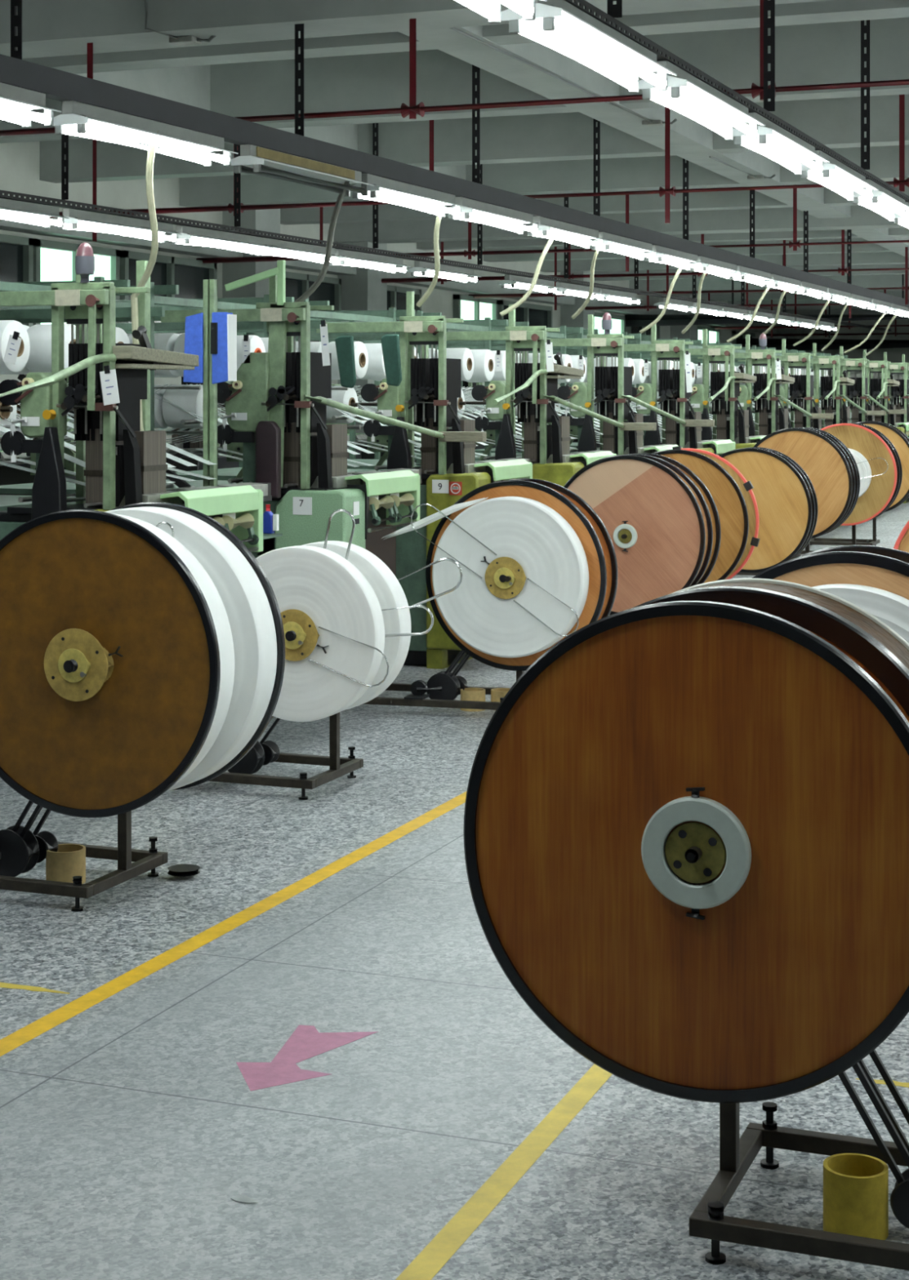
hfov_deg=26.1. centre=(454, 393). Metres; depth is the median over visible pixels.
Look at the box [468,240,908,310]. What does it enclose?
pipe
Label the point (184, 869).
weight
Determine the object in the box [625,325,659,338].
window
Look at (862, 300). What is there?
lamp
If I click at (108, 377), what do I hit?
card
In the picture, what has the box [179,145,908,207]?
trim
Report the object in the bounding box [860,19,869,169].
hanger
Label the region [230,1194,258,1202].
tuft
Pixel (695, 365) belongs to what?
package
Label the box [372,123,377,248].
hanger
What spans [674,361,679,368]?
package
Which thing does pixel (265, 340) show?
package
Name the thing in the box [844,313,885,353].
hose
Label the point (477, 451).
rail
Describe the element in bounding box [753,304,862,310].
trim
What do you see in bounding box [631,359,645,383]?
package
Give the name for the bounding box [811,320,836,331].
lamp
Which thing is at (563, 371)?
tray
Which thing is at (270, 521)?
spray bottle
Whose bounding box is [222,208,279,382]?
pillar
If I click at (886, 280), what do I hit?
trim
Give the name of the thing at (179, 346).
package
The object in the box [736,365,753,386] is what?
package
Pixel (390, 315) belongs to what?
creel
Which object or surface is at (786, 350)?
creel
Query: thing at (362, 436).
ribbon loom
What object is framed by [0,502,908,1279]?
floor
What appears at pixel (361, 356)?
package
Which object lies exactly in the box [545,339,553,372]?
card
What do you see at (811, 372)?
card
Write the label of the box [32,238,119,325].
window
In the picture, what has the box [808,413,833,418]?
tray
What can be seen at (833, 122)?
trim
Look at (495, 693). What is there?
cardboard tube
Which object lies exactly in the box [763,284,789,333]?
hose
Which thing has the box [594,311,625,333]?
window
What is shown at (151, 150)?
hose
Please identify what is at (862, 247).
beam
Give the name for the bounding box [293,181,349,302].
hose
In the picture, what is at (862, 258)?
beam
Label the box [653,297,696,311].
lamp
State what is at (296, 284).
window
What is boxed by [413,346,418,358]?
package
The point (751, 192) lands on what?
hanger
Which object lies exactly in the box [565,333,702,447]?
creel
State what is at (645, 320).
pipe
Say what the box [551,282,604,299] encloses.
lamp
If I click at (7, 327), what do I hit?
package
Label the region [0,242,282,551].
loom
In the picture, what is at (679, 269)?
hose
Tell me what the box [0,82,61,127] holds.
lamp
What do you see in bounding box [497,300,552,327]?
window
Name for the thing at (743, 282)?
hanger
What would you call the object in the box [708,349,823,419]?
creel
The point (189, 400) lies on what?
package
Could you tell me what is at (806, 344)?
air duct
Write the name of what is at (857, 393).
loom
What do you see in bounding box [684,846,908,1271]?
stand
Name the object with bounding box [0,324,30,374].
package
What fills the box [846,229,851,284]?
hanger
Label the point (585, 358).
package
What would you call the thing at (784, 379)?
tray
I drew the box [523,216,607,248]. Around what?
lamp
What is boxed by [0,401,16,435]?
package
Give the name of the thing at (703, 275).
hose
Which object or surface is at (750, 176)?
junction box
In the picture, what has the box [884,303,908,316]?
lamp
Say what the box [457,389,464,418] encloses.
package
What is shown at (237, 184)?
hanger
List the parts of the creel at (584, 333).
post, post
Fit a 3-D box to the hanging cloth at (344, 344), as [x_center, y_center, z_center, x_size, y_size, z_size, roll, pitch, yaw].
[-0.621,-0.181,11.192,0.128,0.299,0.030,0,0,21]
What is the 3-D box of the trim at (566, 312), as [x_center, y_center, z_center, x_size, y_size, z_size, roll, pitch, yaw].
[2.036,-0.450,32.448,0.400,4.200,0.600,0,0,21]
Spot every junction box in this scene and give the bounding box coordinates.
[144,0,215,45]
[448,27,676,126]
[708,155,775,179]
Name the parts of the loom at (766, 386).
tall post, frame post, frame post, hook plate, frame, swing arm, pivot arm, frame post, reed frame, cam lever, swing arm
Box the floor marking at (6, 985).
[0,982,70,994]
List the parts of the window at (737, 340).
pane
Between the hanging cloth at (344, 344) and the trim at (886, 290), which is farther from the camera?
the trim at (886, 290)
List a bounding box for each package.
[0,320,30,373]
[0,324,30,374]
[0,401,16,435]
[15,402,21,431]
[25,324,75,372]
[115,327,129,343]
[126,333,132,343]
[154,333,179,376]
[154,374,180,377]
[154,384,168,428]
[161,384,203,428]
[173,333,184,375]
[236,335,265,370]
[260,337,296,352]
[295,342,321,352]
[326,386,358,423]
[328,341,368,378]
[360,343,386,379]
[361,387,378,412]
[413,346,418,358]
[428,348,438,358]
[436,347,473,380]
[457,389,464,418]
[461,387,484,416]
[463,349,494,381]
[488,351,505,381]
[515,353,521,363]
[528,353,555,363]
[552,354,572,382]
[566,355,586,382]
[570,357,586,383]
[593,356,617,382]
[593,388,596,413]
[623,358,635,382]
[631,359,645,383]
[631,360,649,384]
[648,360,675,384]
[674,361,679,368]
[690,361,694,384]
[691,363,696,385]
[695,363,719,385]
[718,364,728,371]
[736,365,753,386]
[760,366,765,373]
[775,368,790,386]
[787,368,800,386]
[818,369,820,386]
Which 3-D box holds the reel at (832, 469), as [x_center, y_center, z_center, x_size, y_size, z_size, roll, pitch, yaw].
[3.011,0.785,17.110,0.976,0.976,0.462,0,0,21]
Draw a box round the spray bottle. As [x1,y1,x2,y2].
[262,504,278,533]
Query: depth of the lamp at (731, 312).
27.19 m
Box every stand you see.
[0,800,167,911]
[208,712,363,799]
[362,576,523,710]
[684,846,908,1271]
[736,542,808,575]
[795,524,855,557]
[808,517,879,546]
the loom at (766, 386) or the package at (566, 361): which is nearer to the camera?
the package at (566, 361)
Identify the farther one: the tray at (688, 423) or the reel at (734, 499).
the tray at (688, 423)
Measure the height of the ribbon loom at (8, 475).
2.285 m
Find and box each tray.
[0,53,908,307]
[0,190,890,331]
[112,345,198,369]
[439,431,486,442]
[545,364,582,378]
[564,0,908,202]
[620,422,656,431]
[681,419,714,426]
[733,373,755,382]
[774,374,794,383]
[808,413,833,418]
[839,377,854,385]
[863,410,885,415]
[886,379,899,386]
[886,409,906,413]
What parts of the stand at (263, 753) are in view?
brake arm, frame, post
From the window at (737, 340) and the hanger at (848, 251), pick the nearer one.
the hanger at (848, 251)
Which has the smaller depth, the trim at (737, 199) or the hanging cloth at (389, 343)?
the hanging cloth at (389, 343)
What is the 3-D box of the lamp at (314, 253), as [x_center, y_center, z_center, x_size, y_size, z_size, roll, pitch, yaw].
[-1.239,-1.115,15.352,0.200,0.131,1.254,0,0,23]
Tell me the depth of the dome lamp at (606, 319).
15.28 m
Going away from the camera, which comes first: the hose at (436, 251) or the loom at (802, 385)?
the hose at (436, 251)
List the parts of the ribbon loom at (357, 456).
tension plate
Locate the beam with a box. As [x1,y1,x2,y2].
[0,17,908,143]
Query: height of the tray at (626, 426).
0.060 m
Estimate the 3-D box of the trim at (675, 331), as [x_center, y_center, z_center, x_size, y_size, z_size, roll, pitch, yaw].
[4.559,-0.450,38.978,0.400,4.200,0.600,0,0,21]
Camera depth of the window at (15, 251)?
17.50 m
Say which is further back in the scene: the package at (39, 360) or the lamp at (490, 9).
the package at (39, 360)
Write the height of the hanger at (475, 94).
1.270 m
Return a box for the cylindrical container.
[822,1152,888,1239]
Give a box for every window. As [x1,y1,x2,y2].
[0,234,32,327]
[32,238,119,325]
[119,250,217,334]
[284,271,341,342]
[386,284,421,320]
[453,294,497,319]
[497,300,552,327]
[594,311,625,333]
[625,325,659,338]
[697,325,719,342]
[731,330,755,344]
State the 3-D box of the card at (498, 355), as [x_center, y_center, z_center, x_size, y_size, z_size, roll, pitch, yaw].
[0.304,-0.228,13.573,0.045,0.145,0.008,0,0,21]
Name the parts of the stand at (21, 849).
brake arm, brake arm, frame, post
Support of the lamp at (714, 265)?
attached to the cable tray at (58, 85)
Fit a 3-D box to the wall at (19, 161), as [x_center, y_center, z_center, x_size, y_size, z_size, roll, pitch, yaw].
[-1.129,-0.450,25.095,0.200,4.200,54.000,0,0,21]
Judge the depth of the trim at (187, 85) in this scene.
14.02 m
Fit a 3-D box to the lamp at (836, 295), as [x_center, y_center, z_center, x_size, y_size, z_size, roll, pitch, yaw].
[4.383,-1.115,22.431,0.200,0.131,1.254,0,0,22]
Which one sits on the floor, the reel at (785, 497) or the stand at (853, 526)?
the stand at (853, 526)
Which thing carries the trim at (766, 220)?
attached to the wall at (19, 161)
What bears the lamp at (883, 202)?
attached to the cable tray at (660, 51)
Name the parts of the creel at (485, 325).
post, post, post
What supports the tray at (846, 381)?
on the loom at (830, 386)
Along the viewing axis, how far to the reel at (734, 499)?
13.06 m
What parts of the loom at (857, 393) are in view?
tall post, frame post, frame post, hook plate, frame, frame post, reed frame, swing arm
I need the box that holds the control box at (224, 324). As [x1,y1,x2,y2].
[182,311,236,383]
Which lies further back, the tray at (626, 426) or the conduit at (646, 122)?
the tray at (626, 426)
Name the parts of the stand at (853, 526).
frame, post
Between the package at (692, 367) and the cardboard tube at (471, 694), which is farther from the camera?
the package at (692, 367)
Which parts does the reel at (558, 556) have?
hub plate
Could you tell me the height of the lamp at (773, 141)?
0.131 m
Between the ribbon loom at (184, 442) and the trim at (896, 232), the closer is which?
the ribbon loom at (184, 442)
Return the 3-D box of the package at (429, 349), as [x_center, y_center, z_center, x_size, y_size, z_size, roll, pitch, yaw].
[-0.231,-0.210,14.187,0.232,0.236,0.236,0,0,21]
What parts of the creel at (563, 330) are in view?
post, post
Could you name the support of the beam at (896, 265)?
attached to the wall at (19, 161)
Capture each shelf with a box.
[0,479,242,494]
[0,494,75,511]
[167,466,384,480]
[262,533,282,539]
[346,458,480,469]
[380,453,521,460]
[569,442,643,447]
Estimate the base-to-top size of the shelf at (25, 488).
0.630 m
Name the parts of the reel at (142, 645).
hub plate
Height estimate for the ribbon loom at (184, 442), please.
2.285 m
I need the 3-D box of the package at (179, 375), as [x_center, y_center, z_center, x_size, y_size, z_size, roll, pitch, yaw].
[-1.672,-0.210,11.207,0.232,0.236,0.236,0,0,21]
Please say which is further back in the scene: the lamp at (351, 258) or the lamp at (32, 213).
the lamp at (351, 258)
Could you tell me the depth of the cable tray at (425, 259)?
15.99 m
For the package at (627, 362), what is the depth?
18.06 m
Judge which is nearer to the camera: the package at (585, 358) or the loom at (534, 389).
the loom at (534, 389)
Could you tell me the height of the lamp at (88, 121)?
0.131 m
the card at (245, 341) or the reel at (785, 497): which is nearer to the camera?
the card at (245, 341)
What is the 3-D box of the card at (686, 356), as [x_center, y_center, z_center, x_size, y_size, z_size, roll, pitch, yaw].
[2.025,-0.190,16.971,0.070,0.362,0.008,0,0,21]
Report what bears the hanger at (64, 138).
hanging from the ceiling
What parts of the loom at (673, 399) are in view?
amber knob, tall post, frame post, frame post, cam lever, hook plate, frame, frame post, reed frame, cam lever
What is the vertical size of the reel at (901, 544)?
0.980 m
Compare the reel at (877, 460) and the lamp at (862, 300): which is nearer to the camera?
the reel at (877, 460)
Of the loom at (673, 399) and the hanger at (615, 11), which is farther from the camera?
the loom at (673, 399)
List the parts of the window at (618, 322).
pane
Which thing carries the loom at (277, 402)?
on the floor
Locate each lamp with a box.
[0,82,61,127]
[0,198,68,227]
[53,100,238,166]
[56,208,182,243]
[75,242,94,282]
[168,225,272,255]
[231,144,373,196]
[248,237,343,264]
[328,248,409,273]
[350,173,466,217]
[406,261,480,283]
[444,196,542,234]
[454,0,546,23]
[497,274,559,293]
[500,0,676,93]
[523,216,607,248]
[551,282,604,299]
[589,231,660,260]
[593,288,642,304]
[601,312,611,333]
[638,60,765,140]
[644,244,704,271]
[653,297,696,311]
[688,302,726,315]
[689,256,744,279]
[714,306,751,319]
[729,265,777,286]
[733,112,830,174]
[742,310,774,322]
[759,333,766,349]
[764,274,807,293]
[767,314,799,325]
[790,317,817,328]
[794,281,831,298]
[800,150,878,200]
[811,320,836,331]
[817,288,856,304]
[844,293,876,308]
[852,179,908,222]
[865,298,894,313]
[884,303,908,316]
[893,201,908,228]
[902,307,908,317]
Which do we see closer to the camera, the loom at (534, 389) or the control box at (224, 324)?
the control box at (224, 324)
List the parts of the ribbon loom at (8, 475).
frame post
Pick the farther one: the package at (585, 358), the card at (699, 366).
the card at (699, 366)
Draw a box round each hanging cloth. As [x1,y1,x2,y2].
[334,335,355,387]
[380,334,401,386]
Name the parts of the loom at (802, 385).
tall post, frame post, frame post, hook plate, frame, frame post, reed frame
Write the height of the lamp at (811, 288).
0.131 m
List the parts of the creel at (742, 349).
post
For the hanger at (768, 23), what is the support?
hanging from the ceiling
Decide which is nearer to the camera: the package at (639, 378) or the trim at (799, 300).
the package at (639, 378)
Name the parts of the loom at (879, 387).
tall post, frame post, hook plate, frame, swing arm, pivot arm, frame post, reed frame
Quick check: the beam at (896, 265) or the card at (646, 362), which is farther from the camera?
the beam at (896, 265)
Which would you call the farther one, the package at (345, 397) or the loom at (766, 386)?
the loom at (766, 386)
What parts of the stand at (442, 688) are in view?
frame, brake arm, brake arm, post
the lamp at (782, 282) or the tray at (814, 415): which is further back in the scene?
the tray at (814, 415)
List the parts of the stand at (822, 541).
frame, post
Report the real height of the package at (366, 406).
0.236 m
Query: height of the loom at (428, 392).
2.285 m
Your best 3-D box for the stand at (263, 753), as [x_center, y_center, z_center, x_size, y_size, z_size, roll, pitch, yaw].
[-0.863,1.282,8.203,0.855,0.735,0.760,0,0,21]
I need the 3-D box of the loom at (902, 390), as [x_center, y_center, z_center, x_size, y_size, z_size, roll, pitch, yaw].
[6.873,0.507,30.373,1.122,2.285,1.983,0,0,21]
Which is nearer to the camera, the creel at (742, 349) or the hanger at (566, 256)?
the hanger at (566, 256)
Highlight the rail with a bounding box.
[475,447,599,453]
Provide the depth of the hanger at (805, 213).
20.85 m
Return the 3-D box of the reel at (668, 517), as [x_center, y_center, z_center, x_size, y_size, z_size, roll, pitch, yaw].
[1.116,0.875,12.207,0.996,0.996,0.474,0,0,21]
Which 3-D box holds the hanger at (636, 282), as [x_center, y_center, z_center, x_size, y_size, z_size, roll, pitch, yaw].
[2.157,-1.893,23.199,0.050,1.315,0.037,0,0,21]
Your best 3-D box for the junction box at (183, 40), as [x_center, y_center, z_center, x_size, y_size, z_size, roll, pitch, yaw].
[-1.456,-2.035,10.122,0.391,0.431,0.223,0,0,-32]
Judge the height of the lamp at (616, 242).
0.131 m
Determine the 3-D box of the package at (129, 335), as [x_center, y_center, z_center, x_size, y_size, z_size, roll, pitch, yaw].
[-1.852,-0.210,10.740,0.232,0.236,0.236,0,0,21]
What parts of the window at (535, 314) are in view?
pane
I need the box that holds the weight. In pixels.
[167,863,199,876]
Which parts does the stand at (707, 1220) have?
post, frame, brake arm, brake arm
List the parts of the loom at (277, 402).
tension plate, tension lever, gantry arm, plate, tall post, frame post, cam lever, hook plate, cross rod, frame post, frame, number plate, frame post, cam lever, reed frame, swing arm, roller arm, guide rod, roller arm, roller arm, roller arm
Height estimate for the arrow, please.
0.001 m
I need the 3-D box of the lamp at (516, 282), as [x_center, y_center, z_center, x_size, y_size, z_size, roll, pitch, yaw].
[0.769,-1.115,19.990,0.200,0.131,1.254,0,0,23]
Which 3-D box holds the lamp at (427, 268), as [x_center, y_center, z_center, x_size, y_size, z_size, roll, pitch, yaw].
[-0.086,-1.115,18.015,0.200,0.131,1.254,0,0,23]
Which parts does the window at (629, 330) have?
pane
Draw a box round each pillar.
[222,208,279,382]
[337,241,386,433]
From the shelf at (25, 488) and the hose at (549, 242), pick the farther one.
the hose at (549, 242)
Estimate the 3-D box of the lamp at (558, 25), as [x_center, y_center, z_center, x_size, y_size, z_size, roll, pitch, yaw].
[0.446,-1.115,6.242,0.200,0.131,1.254,0,0,22]
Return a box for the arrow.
[235,1024,377,1091]
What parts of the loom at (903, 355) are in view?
tall post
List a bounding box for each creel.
[0,276,164,511]
[124,298,414,480]
[295,310,507,469]
[373,320,586,460]
[461,327,650,453]
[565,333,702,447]
[593,339,745,443]
[631,343,781,439]
[693,347,812,435]
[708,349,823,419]
[769,353,847,408]
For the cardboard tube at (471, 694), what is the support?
on the floor
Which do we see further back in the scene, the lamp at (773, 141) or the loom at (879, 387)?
the loom at (879, 387)
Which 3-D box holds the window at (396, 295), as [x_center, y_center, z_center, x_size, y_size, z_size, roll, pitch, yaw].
[-0.808,-0.825,25.507,0.090,1.150,1.800,0,0,21]
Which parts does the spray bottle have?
label panel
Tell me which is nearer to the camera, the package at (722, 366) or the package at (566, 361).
the package at (566, 361)
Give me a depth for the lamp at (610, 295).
22.55 m
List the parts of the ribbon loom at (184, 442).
reed frame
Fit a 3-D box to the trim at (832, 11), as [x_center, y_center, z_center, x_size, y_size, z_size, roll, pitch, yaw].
[1.806,-2.250,10.221,16.000,0.600,0.270,0,0,21]
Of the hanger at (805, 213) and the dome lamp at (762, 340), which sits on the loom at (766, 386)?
the dome lamp at (762, 340)
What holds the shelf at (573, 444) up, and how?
attached to the creel at (645, 339)
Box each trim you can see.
[0,0,830,58]
[0,217,803,337]
[22,0,908,74]
[39,93,908,183]
[76,64,846,298]
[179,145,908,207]
[280,181,908,224]
[333,204,906,243]
[399,25,908,258]
[416,227,908,250]
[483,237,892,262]
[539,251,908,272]
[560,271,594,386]
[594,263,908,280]
[628,274,908,291]
[670,294,697,386]
[671,288,908,294]
[700,290,908,300]
[727,297,908,304]
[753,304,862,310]
[766,310,787,338]
[787,308,893,314]
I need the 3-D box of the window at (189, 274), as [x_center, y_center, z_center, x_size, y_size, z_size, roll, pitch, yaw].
[-2.917,-0.825,20.050,0.090,1.150,1.900,0,0,21]
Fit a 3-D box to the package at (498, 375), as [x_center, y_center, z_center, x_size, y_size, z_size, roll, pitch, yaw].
[0.308,-0.210,14.998,0.232,0.236,0.236,0,0,21]
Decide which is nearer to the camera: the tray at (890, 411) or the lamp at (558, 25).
the lamp at (558, 25)
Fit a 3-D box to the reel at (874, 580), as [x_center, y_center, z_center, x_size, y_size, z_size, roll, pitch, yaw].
[1.120,0.930,5.533,0.976,0.976,0.403,0,0,21]
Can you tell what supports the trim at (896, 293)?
attached to the wall at (19, 161)
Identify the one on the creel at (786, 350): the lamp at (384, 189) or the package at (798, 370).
the package at (798, 370)
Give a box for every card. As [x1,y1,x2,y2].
[3,331,21,364]
[99,364,119,405]
[241,334,249,363]
[320,320,329,365]
[495,350,501,371]
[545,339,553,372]
[577,355,583,373]
[643,359,648,375]
[684,351,692,392]
[697,362,701,377]
[775,358,781,379]
[809,368,813,381]
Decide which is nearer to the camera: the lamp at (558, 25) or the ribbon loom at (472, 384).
the lamp at (558, 25)
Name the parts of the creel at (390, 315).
post, thread rod, post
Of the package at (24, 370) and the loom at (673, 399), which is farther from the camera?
the loom at (673, 399)
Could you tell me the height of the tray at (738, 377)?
0.095 m
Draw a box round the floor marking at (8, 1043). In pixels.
[0,791,466,1056]
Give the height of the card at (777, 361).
0.222 m
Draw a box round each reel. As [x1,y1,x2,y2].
[0,502,284,817]
[255,509,462,721]
[381,478,617,671]
[463,577,908,1102]
[563,453,720,614]
[651,445,759,582]
[719,447,817,573]
[752,426,859,538]
[752,545,908,643]
[820,422,902,525]
[857,421,908,511]
[893,520,908,552]
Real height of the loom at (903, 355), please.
2.285 m
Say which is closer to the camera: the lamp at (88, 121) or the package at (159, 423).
the lamp at (88, 121)
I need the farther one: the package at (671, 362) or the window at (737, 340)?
the window at (737, 340)
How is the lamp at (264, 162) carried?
attached to the cable tray at (58, 85)
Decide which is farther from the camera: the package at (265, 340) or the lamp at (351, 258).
the lamp at (351, 258)
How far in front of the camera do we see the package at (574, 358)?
16.70 m
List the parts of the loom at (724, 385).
tall post, frame post, frame post, hook plate, swing arm, frame, pivot arm, frame post, reed frame, cam lever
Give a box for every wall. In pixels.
[0,141,793,449]
[793,319,908,406]
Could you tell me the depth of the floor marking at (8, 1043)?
5.95 m
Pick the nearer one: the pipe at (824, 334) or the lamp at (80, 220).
the lamp at (80, 220)
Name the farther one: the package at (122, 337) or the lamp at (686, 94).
the package at (122, 337)
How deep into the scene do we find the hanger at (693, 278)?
25.38 m
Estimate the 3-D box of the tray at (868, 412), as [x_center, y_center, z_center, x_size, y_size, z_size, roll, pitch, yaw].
[5.530,0.255,25.777,0.270,0.060,0.075,0,0,21]
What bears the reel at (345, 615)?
attached to the stand at (263, 753)
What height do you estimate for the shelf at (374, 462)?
0.630 m
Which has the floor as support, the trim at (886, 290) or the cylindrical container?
the cylindrical container
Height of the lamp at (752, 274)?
0.131 m
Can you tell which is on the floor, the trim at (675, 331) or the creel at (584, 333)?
the creel at (584, 333)
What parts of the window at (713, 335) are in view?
pane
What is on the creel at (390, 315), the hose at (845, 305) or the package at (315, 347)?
the package at (315, 347)
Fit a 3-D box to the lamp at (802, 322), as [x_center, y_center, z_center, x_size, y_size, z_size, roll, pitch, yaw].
[5.539,-1.115,31.011,0.200,0.131,1.254,0,0,23]
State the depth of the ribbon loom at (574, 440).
26.05 m
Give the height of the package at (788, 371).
0.236 m
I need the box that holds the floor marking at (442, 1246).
[395,1063,611,1279]
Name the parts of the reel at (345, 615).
hub plate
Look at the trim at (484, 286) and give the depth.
23.26 m
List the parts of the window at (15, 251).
pane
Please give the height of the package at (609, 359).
0.236 m
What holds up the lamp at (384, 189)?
attached to the cable tray at (58, 85)
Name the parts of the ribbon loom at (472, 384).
frame post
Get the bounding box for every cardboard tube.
[45,844,85,884]
[460,687,484,711]
[490,688,510,702]
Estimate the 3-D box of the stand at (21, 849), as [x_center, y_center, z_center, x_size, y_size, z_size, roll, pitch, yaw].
[-1.503,1.238,6.617,0.945,0.825,0.550,0,0,21]
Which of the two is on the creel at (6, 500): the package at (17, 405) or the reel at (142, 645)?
the package at (17, 405)
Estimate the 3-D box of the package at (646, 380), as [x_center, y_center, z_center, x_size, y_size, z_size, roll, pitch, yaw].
[1.825,-0.210,19.504,0.232,0.236,0.236,0,0,21]
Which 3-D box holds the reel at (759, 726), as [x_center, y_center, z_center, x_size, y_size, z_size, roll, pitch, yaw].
[0.570,0.905,4.109,0.986,0.986,0.597,0,0,21]
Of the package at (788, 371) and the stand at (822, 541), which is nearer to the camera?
the stand at (822, 541)
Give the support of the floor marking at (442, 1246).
on the floor
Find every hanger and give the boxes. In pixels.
[10,0,22,59]
[61,113,68,199]
[234,143,240,226]
[294,23,303,136]
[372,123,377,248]
[471,64,479,183]
[476,164,482,264]
[564,196,568,278]
[593,119,599,216]
[607,0,622,17]
[634,253,638,288]
[682,158,688,239]
[692,262,696,297]
[741,254,744,306]
[749,190,754,257]
[763,0,774,111]
[782,254,785,312]
[803,210,808,272]
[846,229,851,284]
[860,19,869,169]
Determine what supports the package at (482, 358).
on the creel at (485, 325)
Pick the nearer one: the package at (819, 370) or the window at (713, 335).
the package at (819, 370)
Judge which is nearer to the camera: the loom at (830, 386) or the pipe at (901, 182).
the pipe at (901, 182)
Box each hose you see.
[130,130,158,431]
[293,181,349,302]
[416,203,444,306]
[499,231,557,316]
[571,249,599,319]
[639,260,685,333]
[681,266,708,333]
[726,287,769,342]
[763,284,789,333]
[792,299,830,346]
[821,304,847,351]
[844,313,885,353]
[865,314,896,355]
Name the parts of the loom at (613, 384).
tension lever, tension plate, amber knob, frame post, tall post, frame post, cam lever, hook plate, cross rod, frame, frame post, reed frame, cam lever, swing arm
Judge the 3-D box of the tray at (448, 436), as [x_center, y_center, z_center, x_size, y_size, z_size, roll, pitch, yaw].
[0.050,0.255,11.599,0.270,0.060,0.075,0,0,21]
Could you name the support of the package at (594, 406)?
on the creel at (584, 333)
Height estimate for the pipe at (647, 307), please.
1.368 m
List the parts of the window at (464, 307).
pane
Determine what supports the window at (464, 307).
in the wall at (19, 161)
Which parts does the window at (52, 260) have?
pane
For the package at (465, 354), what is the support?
on the creel at (485, 325)
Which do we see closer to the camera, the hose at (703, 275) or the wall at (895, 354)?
the hose at (703, 275)
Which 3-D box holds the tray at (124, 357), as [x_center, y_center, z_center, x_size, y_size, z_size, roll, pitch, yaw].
[-1.288,-0.152,8.442,0.110,0.095,0.580,0,0,21]
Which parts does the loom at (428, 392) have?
tension plate, tension lever, amber knob, frame post, tall post, plate, cam lever, hook plate, frame post, cross rod, frame, number plate, frame post, reed frame, cam lever, emblem plate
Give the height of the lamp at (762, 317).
0.131 m
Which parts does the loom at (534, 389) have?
tension plate, tension lever, amber knob, frame post, tall post, swing arm, cam lever, frame post, hook plate, cross rod, frame, pivot arm, frame post, reed frame, cam lever, swing arm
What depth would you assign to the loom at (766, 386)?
20.67 m
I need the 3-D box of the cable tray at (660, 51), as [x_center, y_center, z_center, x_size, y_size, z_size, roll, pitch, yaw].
[5.633,-1.209,19.265,0.050,0.046,38.002,0,0,22]
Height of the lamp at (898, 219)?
0.131 m
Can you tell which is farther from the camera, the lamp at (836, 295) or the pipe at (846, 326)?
the pipe at (846, 326)
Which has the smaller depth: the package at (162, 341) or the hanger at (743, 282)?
the package at (162, 341)
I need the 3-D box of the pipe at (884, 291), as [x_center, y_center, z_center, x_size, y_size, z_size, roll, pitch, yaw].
[11.114,-1.864,34.300,15.960,1.368,0.076,0,0,21]
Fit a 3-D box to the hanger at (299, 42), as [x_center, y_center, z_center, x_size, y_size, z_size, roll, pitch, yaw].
[-0.770,-1.915,9.825,0.050,1.270,0.037,0,0,21]
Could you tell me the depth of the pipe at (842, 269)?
23.23 m
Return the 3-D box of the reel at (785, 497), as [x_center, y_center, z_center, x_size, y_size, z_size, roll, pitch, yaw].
[2.333,0.910,15.357,0.974,0.974,0.302,0,0,21]
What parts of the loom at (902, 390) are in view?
tall post, frame post, hook plate, frame, reed frame, frame post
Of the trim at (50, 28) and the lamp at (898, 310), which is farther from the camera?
the lamp at (898, 310)
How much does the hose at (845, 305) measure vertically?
0.618 m
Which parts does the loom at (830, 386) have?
tall post, frame post, frame post, hook plate, frame, swing arm, pivot arm, frame post, reed frame, swing arm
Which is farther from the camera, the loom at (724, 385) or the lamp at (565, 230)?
the loom at (724, 385)
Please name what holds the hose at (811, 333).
hanging from the cable tray at (58, 85)
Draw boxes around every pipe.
[0,0,908,136]
[0,94,908,241]
[195,184,908,271]
[381,229,908,284]
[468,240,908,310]
[584,266,867,318]
[624,274,908,326]
[707,289,885,329]
[710,299,908,337]
[764,309,908,337]
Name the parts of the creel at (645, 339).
post, post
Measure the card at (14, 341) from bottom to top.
0.141 m
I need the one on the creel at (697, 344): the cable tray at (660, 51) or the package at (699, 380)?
the package at (699, 380)
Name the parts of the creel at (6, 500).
post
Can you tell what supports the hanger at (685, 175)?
hanging from the ceiling
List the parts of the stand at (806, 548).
frame, post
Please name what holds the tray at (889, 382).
on the loom at (879, 387)
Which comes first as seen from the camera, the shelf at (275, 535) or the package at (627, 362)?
the shelf at (275, 535)
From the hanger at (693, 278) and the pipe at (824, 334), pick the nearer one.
the hanger at (693, 278)
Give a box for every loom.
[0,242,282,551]
[0,377,75,496]
[156,376,239,471]
[160,260,486,577]
[315,291,532,669]
[326,384,363,458]
[346,381,416,459]
[445,304,656,486]
[448,380,515,449]
[515,412,573,439]
[546,312,714,455]
[558,383,599,442]
[623,322,735,455]
[649,328,766,448]
[697,333,833,435]
[737,338,821,429]
[780,342,885,527]
[809,346,906,426]
[845,349,908,438]
[879,351,908,503]
[889,354,908,422]
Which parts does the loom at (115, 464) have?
plate, amber knob, tension plate, frame post, swing arm, cam lever, tall post, hook plate, cross rod, pivot arm, frame post, frame, frame post, cam lever, reed frame, tall post, channel post, roller arm, guide rod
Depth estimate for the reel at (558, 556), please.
9.97 m
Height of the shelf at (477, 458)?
0.630 m
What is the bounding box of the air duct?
[741,305,908,351]
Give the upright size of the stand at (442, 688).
0.750 m

